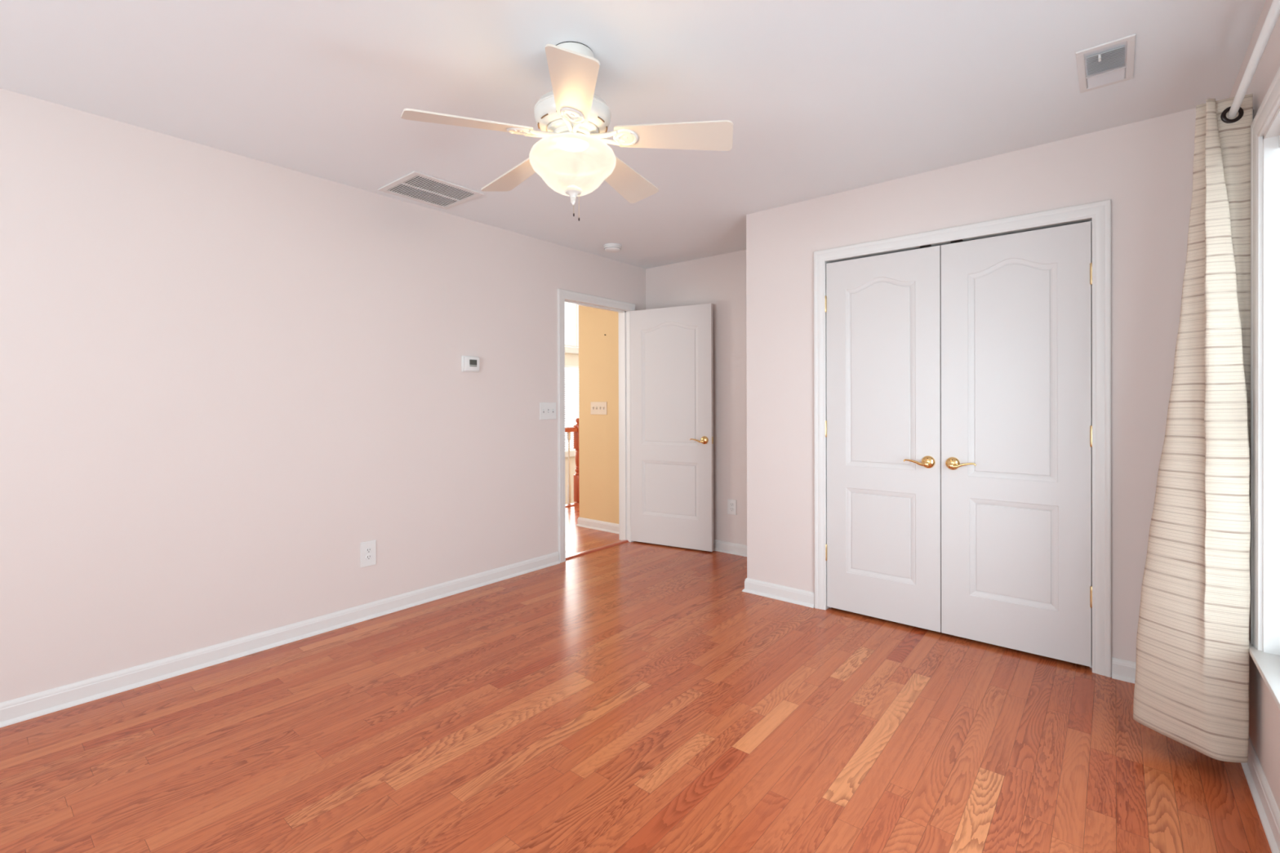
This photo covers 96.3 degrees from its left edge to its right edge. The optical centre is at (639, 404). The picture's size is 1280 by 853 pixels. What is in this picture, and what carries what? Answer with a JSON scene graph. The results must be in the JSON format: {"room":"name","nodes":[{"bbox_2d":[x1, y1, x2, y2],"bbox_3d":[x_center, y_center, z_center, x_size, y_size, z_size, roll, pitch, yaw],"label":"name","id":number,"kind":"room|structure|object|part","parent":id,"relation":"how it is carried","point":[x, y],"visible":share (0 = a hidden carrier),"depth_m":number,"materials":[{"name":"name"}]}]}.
{"room":"empty bedroom","nodes":[
{"label":"empty bedroom","id":0,"kind":"room"},
{"bbox_2d":[0,88,645,702],"bbox_3d":[-1.937,0.005,2.824,0.115,2.402,6.110,0,0,40],"label":"wall","id":1,"kind":"structure","parent":0,"point":[225,376],"depth_m":2.75,"materials":[{"name":"paint"}]},
{"bbox_2d":[0,551,559,728],"bbox_3d":[-2.182,1.166,2.418,0.024,0.085,4.932,0,0,40],"label":"baseboard","id":2,"kind":"structure","parent":1,"relation":"attached to","point":[14,711],"depth_m":2.72,"materials":[{"name":"paint"}]},
{"bbox_2d":[360,540,376,567],"bbox_3d":[-1.526,0.840,3.223,0.009,0.138,0.086,0,0,40],"label":"wall outlet","id":3,"kind":"object","parent":1,"relation":"attached to","point":[368,549],"visible":1,"depth_m":3.22,"materials":[{"name":"white plastic"}]},
{"bbox_2d":[365,554,371,559],"bbox_3d":[-1.526,0.860,3.223,0.009,0.033,0.033,0,0,40],"label":"receptacle","id":4,"kind":"object","parent":3,"relation":"attached to","point":[368,557],"depth_m":3.22,"materials":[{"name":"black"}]},
{"bbox_2d":[365,547,371,553],"bbox_3d":[-1.526,0.821,3.223,0.009,0.033,0.033,0,0,40],"label":"receptacle","id":5,"kind":"object","parent":3,"relation":"attached to","point":[368,550],"depth_m":3.22,"materials":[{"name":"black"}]},
{"bbox_2d":[461,355,479,372],"bbox_3d":[-1.097,-0.261,3.725,0.030,0.104,0.126,0,0,40],"label":"thermostat","id":6,"kind":"object","parent":1,"relation":"attached to","point":[468,363],"visible":1,"depth_m":3.71,"materials":[{"name":"white plastic"}]},
{"bbox_2d":[539,402,555,419],"bbox_3d":[-0.676,0.050,4.244,0.018,0.126,0.158,0,0,40],"label":"light switch","id":7,"kind":"object","parent":1,"relation":"attached to","point":[547,410],"visible":1,"depth_m":4.24,"materials":[{"name":"white plastic"}]},
{"bbox_2d":[557,288,635,563],"bbox_3d":[-0.379,0.161,4.707,0.152,2.066,0.895,0,0,40],"label":"trim","id":8,"kind":"structure","parent":1,"relation":"attached to","point":[624,308],"depth_m":4.88,"materials":[{"name":"paint"}]},
{"bbox_3d":[-0.430,0.161,4.749,0.018,2.066,0.895,0,0,40],"label":"casing","id":9,"kind":"part","parent":8,"relation":"part of","materials":[{"name":"paint"}]},
{"bbox_2d":[630,303,713,551],"bbox_3d":[0.252,0.187,4.787,0.770,1.985,0.147,0,0,30],"label":"door","id":10,"kind":"structure","parent":8,"relation":"attached to","point":[672,370],"depth_m":4.76,"materials":[{"name":"white paint"}]},
{"bbox_3d":[0.463,0.294,4.614,0.125,0.035,0.056,0,0,30],"label":"lever","id":11,"kind":"part","parent":10,"relation":"part of","materials":[{"name":"gold metal"}]},
{"bbox_3d":[0.515,0.289,4.605,0.066,0.066,0.019,0,0,30],"label":"handle","id":12,"kind":"part","parent":10,"relation":"part of","materials":[{"name":"gold metal"}]},
{"bbox_2d":[565,539,628,559],"bbox_3d":[-0.366,1.189,4.702,0.060,0.011,0.763,0,0,40],"label":"trim","id":13,"kind":"structure","parent":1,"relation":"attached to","point":[606,546],"depth_m":4.69,"materials":[{"name":"brown wood"}]},
{"bbox_2d":[564,353,578,504],"bbox_3d":[-2.866,0.536,9.178,0.120,7.100,8.720,0,0,40],"label":"wall","id":14,"kind":"structure","parent":0,"point":[571,359],"depth_m":10.96,"materials":[{"name":"beige paint"}]},
{"bbox_2d":[564,304,578,354],"bbox_3d":[-1.550,-1.694,10.683,0.170,1.460,3.500,0,0,40],"label":"window","id":15,"kind":"structure","parent":14,"relation":"in","point":[574,349],"depth_m":11.10,"materials":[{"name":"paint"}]},
{"bbox_3d":[-1.524,-1.024,10.666,0.110,0.120,3.500,0,0,40],"label":"sill","id":16,"kind":"part","parent":15,"relation":"part of","materials":[{"name":"paint"}]},
{"bbox_2d":[564,367,578,457],"bbox_3d":[-1.544,0.136,10.690,0.170,1.720,3.500,0,0,40],"label":"window","id":17,"kind":"structure","parent":14,"relation":"in","point":[572,451],"depth_m":11.11,"materials":[{"name":"paint"}]},
{"bbox_3d":[-1.518,0.936,10.674,0.110,0.120,3.500,0,0,40],"label":"sill","id":18,"kind":"part","parent":17,"relation":"part of","materials":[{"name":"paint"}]},
{"bbox_2d":[564,365,578,448],"bbox_3d":[-1.549,0.047,10.629,0.050,1.551,3.160,0,0,40],"label":"window blind","id":19,"kind":"object","parent":17,"relation":"attached to","point":[566,366],"visible":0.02,"depth_m":10.92,"materials":[{"name":"white plastic"}]},
{"bbox_2d":[578,305,618,524],"bbox_3d":[1.247,-0.021,7.308,0.697,2.400,4.950,0,0,40],"label":"wall","id":20,"kind":"structure","parent":0,"point":[598,353],"depth_m":5.45,"materials":[{"name":"yellow paint"}]},
{"bbox_2d":[576,516,618,533],"bbox_3d":[1.209,1.137,7.332,0.655,0.085,4.974,0,0,40],"label":"baseboard","id":21,"kind":"structure","parent":20,"relation":"attached to","point":[611,527],"depth_m":5.45,"materials":[{"name":"paint"}]},
{"bbox_2d":[590,401,607,414],"bbox_3d":[-0.385,0.037,5.435,0.214,0.117,0.018,0,0,40],"label":"light switch","id":22,"kind":"object","parent":20,"relation":"attached to","point":[596,407],"visible":1,"depth_m":5.43,"materials":[{"name":"beige plastic"}]},
{"bbox_2d":[0,0,1266,268],"bbox_3d":[-0.468,-1.271,1.665,3.857,0.150,6.210,0,0,40],"label":"ceiling","id":23,"kind":"structure","parent":0,"point":[820,98],"depth_m":2.13,"materials":[{"name":"paint"}]},
{"bbox_2d":[377,170,484,209],"bbox_3d":[-1.172,-1.195,3.231,0.394,0.009,0.425,0,0,40],"label":"ceiling vent","id":24,"kind":"object","parent":23,"relation":"in","point":[416,186],"visible":1,"depth_m":3.21,"materials":[{"name":"white metal"}]},
{"bbox_2d":[400,41,733,221],"bbox_3d":[-0.240,-0.914,1.991,1.035,0.569,1.054,0,0,40],"label":"ceiling fan","id":25,"kind":"object","parent":23,"relation":"hanging from","point":[573,157],"visible":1,"depth_m":1.88,"materials":[{"name":"white"}]},
{"bbox_3d":[-0.540,-0.891,1.814,0.392,0.006,0.141,-5,16,-26],"label":"blade","id":26,"kind":"part","parent":25,"relation":"part of","materials":[{"name":"beige laminate"}]},
{"bbox_3d":[-0.465,-0.892,2.218,0.141,0.006,0.392,-19,9,-42],"label":"blade","id":27,"kind":"part","parent":25,"relation":"part of","materials":[{"name":"beige laminate"}]},
{"bbox_3d":[-0.230,-0.806,1.966,0.295,0.168,0.295,0,0,40],"label":"lamp shade","id":28,"kind":"part","parent":25,"relation":"part of","materials":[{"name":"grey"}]},
{"bbox_3d":[-0.190,-0.891,1.623,0.141,0.006,0.392,14,3,-7],"label":"blade","id":29,"kind":"part","parent":25,"relation":"part of","materials":[{"name":"beige laminate"}]},
{"bbox_3d":[-0.231,-1.197,1.964,0.142,0.002,0.142,0,0,40],"label":"mounting plate","id":30,"kind":"part","parent":25,"relation":"part of","materials":[{"name":"white metal"}]},
{"bbox_3d":[-0.068,-0.894,2.270,0.141,0.006,0.392,-16,-11,26],"label":"blade","id":31,"kind":"part","parent":25,"relation":"part of","materials":[{"name":"beige laminate"}]},
{"bbox_3d":[0.111,-0.893,1.913,0.392,0.006,0.141,4,-13,9],"label":"blade","id":32,"kind":"part","parent":25,"relation":"part of","materials":[{"name":"beige laminate"}]},
{"bbox_2d":[603,243,622,253],"bbox_3d":[-0.209,-1.185,4.368,0.140,0.045,0.140,0,0,40],"label":"smoke detector","id":33,"kind":"object","parent":23,"relation":"attached to","point":[609,247],"visible":1,"depth_m":4.32,"materials":[{"name":"white plastic"}]},
{"bbox_2d":[1075,33,1135,93],"bbox_3d":[1.654,-1.194,2.038,0.156,0.022,0.330,0,0,40],"label":"ceiling vent","id":34,"kind":"object","parent":23,"relation":"in","point":[1110,63],"visible":1,"depth_m":2.02,"materials":[{"name":"white metal"}]},
{"bbox_3d":[1.579,-1.190,1.970,0.007,0.016,0.028,0,0,40],"label":"damper lever","id":35,"kind":"part","parent":34,"relation":"part of","materials":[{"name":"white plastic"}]},
{"bbox_2d":[0,504,1271,852],"bbox_3d":[0.494,1.243,4.143,5.417,0.100,11.000,0,0,40],"label":"floor","id":36,"kind":"structure","parent":0,"point":[629,697],"depth_m":2.03,"materials":[{"name":"brown wood"}]},
{"bbox_2d":[565,502,579,506],"bbox_3d":[-0.598,1.190,6.993,0.090,0.034,8.000,0,0,40],"label":"trim","id":37,"kind":"structure","parent":36,"relation":"on","point":[576,503],"depth_m":6.74,"materials":[{"name":"brown wood"}]},
{"bbox_2d":[564,417,579,503],"bbox_3d":[-1.938,0.678,5.453,0.088,1.010,3.844,0,0,40],"label":"stair railing","id":38,"kind":"object","parent":37,"relation":"on","point":[575,428],"visible":0.09,"depth_m":6.85,"materials":[{"name":"brown wood"}]},
{"bbox_3d":[-1.966,0.308,5.420,0.066,0.060,3.760,0,0,40],"label":"handrail","id":39,"kind":"part","parent":38,"relation":"part of","materials":[{"name":"brown wood"}]},
{"bbox_3d":[-0.740,0.711,6.900,0.088,0.925,0.088,0,0,40],"label":"newel post","id":40,"kind":"part","parent":38,"relation":"part of","materials":[{"name":"brown wood"}]},
{"bbox_2d":[645,249,746,545],"bbox_3d":[0.631,-0.010,4.729,1.641,2.402,0.100,0,0,40],"label":"wall","id":41,"kind":"structure","parent":0,"point":[719,280],"depth_m":4.62,"materials":[{"name":"paint"}]},
{"bbox_2d":[713,539,746,556],"bbox_3d":[0.557,1.149,4.629,1.426,0.085,0.160,0,0,40],"label":"baseboard","id":42,"kind":"structure","parent":41,"relation":"attached to","point":[731,548],"depth_m":4.58,"materials":[{"name":"paint"}]},
{"bbox_2d":[727,498,736,515],"bbox_3d":[0.733,0.821,4.579,0.080,0.120,0.009,0,0,40],"label":"wall outlet","id":43,"kind":"object","parent":41,"relation":"attached to","point":[731,504],"visible":1,"depth_m":4.57,"materials":[{"name":"white plastic"}]},
{"bbox_2d":[746,107,1195,675],"bbox_3d":[1.548,-0.007,3.017,2.156,2.402,0.115,0,0,40],"label":"wall","id":44,"kind":"structure","parent":0,"point":[1145,167],"depth_m":2.72,"materials":[{"name":"paint"}]},
{"bbox_2d":[825,245,941,632],"bbox_3d":[1.301,0.180,3.137,0.612,1.991,0.091,0,0,40],"label":"door","id":45,"kind":"structure","parent":44,"relation":"in","point":[883,312],"depth_m":3.12,"materials":[{"name":"white paint"}]},
{"bbox_3d":[1.445,0.305,2.996,0.125,0.035,0.056,0,0,40],"label":"lever","id":46,"kind":"part","parent":45,"relation":"part of","materials":[{"name":"gold metal"}]},
{"bbox_3d":[1.494,0.301,2.979,0.066,0.066,0.019,0,0,40],"label":"handle","id":47,"kind":"part","parent":45,"relation":"part of","materials":[{"name":"gold metal"}]},
{"bbox_2d":[813,199,1111,677],"bbox_3d":[1.578,0.150,2.981,1.346,2.088,0.134,0,0,40],"label":"trim","id":48,"kind":"structure","parent":44,"relation":"attached to","point":[1099,213],"depth_m":2.55,"materials":[{"name":"paint"}]},
{"bbox_3d":[1.491,-0.825,2.995,0.052,0.006,0.019,0,0,40],"label":"strike plate","id":49,"kind":"part","parent":48,"relation":"part of","materials":[{"name":"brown metal"}]},
{"bbox_3d":[1.602,-0.825,2.903,0.053,0.006,0.019,0,0,40],"label":"strike plate","id":50,"kind":"part","parent":48,"relation":"part of","materials":[{"name":"brown metal"}]},
{"bbox_2d":[941,221,1092,666],"bbox_3d":[1.779,0.179,2.741,0.620,1.991,0.091,0,0,40],"label":"door","id":51,"kind":"structure","parent":44,"relation":"in","point":[1016,427],"depth_m":2.74,"materials":[{"name":"white paint"}]},
{"bbox_3d":[1.582,0.301,2.906,0.066,0.066,0.019,0,0,40],"label":"handle","id":52,"kind":"part","parent":51,"relation":"part of","materials":[{"name":"gold metal"}]},
{"bbox_3d":[1.608,0.305,2.861,0.125,0.035,0.056,0,0,40],"label":"lever","id":53,"kind":"part","parent":51,"relation":"part of","materials":[{"name":"gold metal"}]},
{"bbox_2d":[1229,0,1279,811],"bbox_3d":[0.928,0.004,0.452,0.160,2.402,6.110,0,0,40],"label":"wall","id":54,"kind":"structure","parent":0,"point":[1264,712],"depth_m":1.73,"materials":[{"name":"paint"}]},
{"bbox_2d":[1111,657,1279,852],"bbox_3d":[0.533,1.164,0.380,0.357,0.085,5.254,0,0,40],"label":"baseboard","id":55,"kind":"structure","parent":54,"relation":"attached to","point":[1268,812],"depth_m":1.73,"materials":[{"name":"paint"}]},
{"bbox_2d":[1227,0,1279,120],"bbox_3d":[1.246,-0.921,1.020,0.074,0.065,2.370,0,0,40],"label":"curtain rod","id":56,"kind":"object","parent":54,"relation":"attached to","point":[1273,13],"visible":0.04,"depth_m":1.50,"materials":[{"name":"white metal"}]},
{"bbox_2d":[1133,93,1253,763],"bbox_3d":[1.887,0.067,1.978,0.285,2.093,0.388,0,0,40],"label":"curtain","id":57,"kind":"object","parent":56,"relation":"hanging from","point":[1191,689],"visible":0.99,"depth_m":1.83,"materials":[{"name":"beige fabric"}]},
{"bbox_2d":[1248,66,1279,710],"bbox_3d":[1.466,-0.051,1.123,0.188,1.653,1.682,0,0,40],"label":"window","id":58,"kind":"structure","parent":54,"relation":"in","point":[1264,642],"depth_m":1.73,"materials":[{"name":"paint"}]},
{"bbox_3d":[1.468,0.766,1.126,0.188,0.020,1.682,0,0,40],"label":"sill","id":59,"kind":"part","parent":58,"relation":"part of","materials":[{"name":"paint"}]},
{"bbox_3d":[0.992,-0.009,3.958,0.100,2.402,0.627,0,0,40],"label":"wall","id":60,"kind":"structure","parent":0,"visible":0},
{"bbox_2d":[742,577,814,608],"bbox_3d":[1.077,1.150,3.805,0.473,0.085,0.766,0,0,40],"label":"baseboard","id":61,"kind":"structure","parent":60,"relation":"attached to","point":[796,596],"depth_m":3.51,"materials":[{"name":"paint"}]}
]}

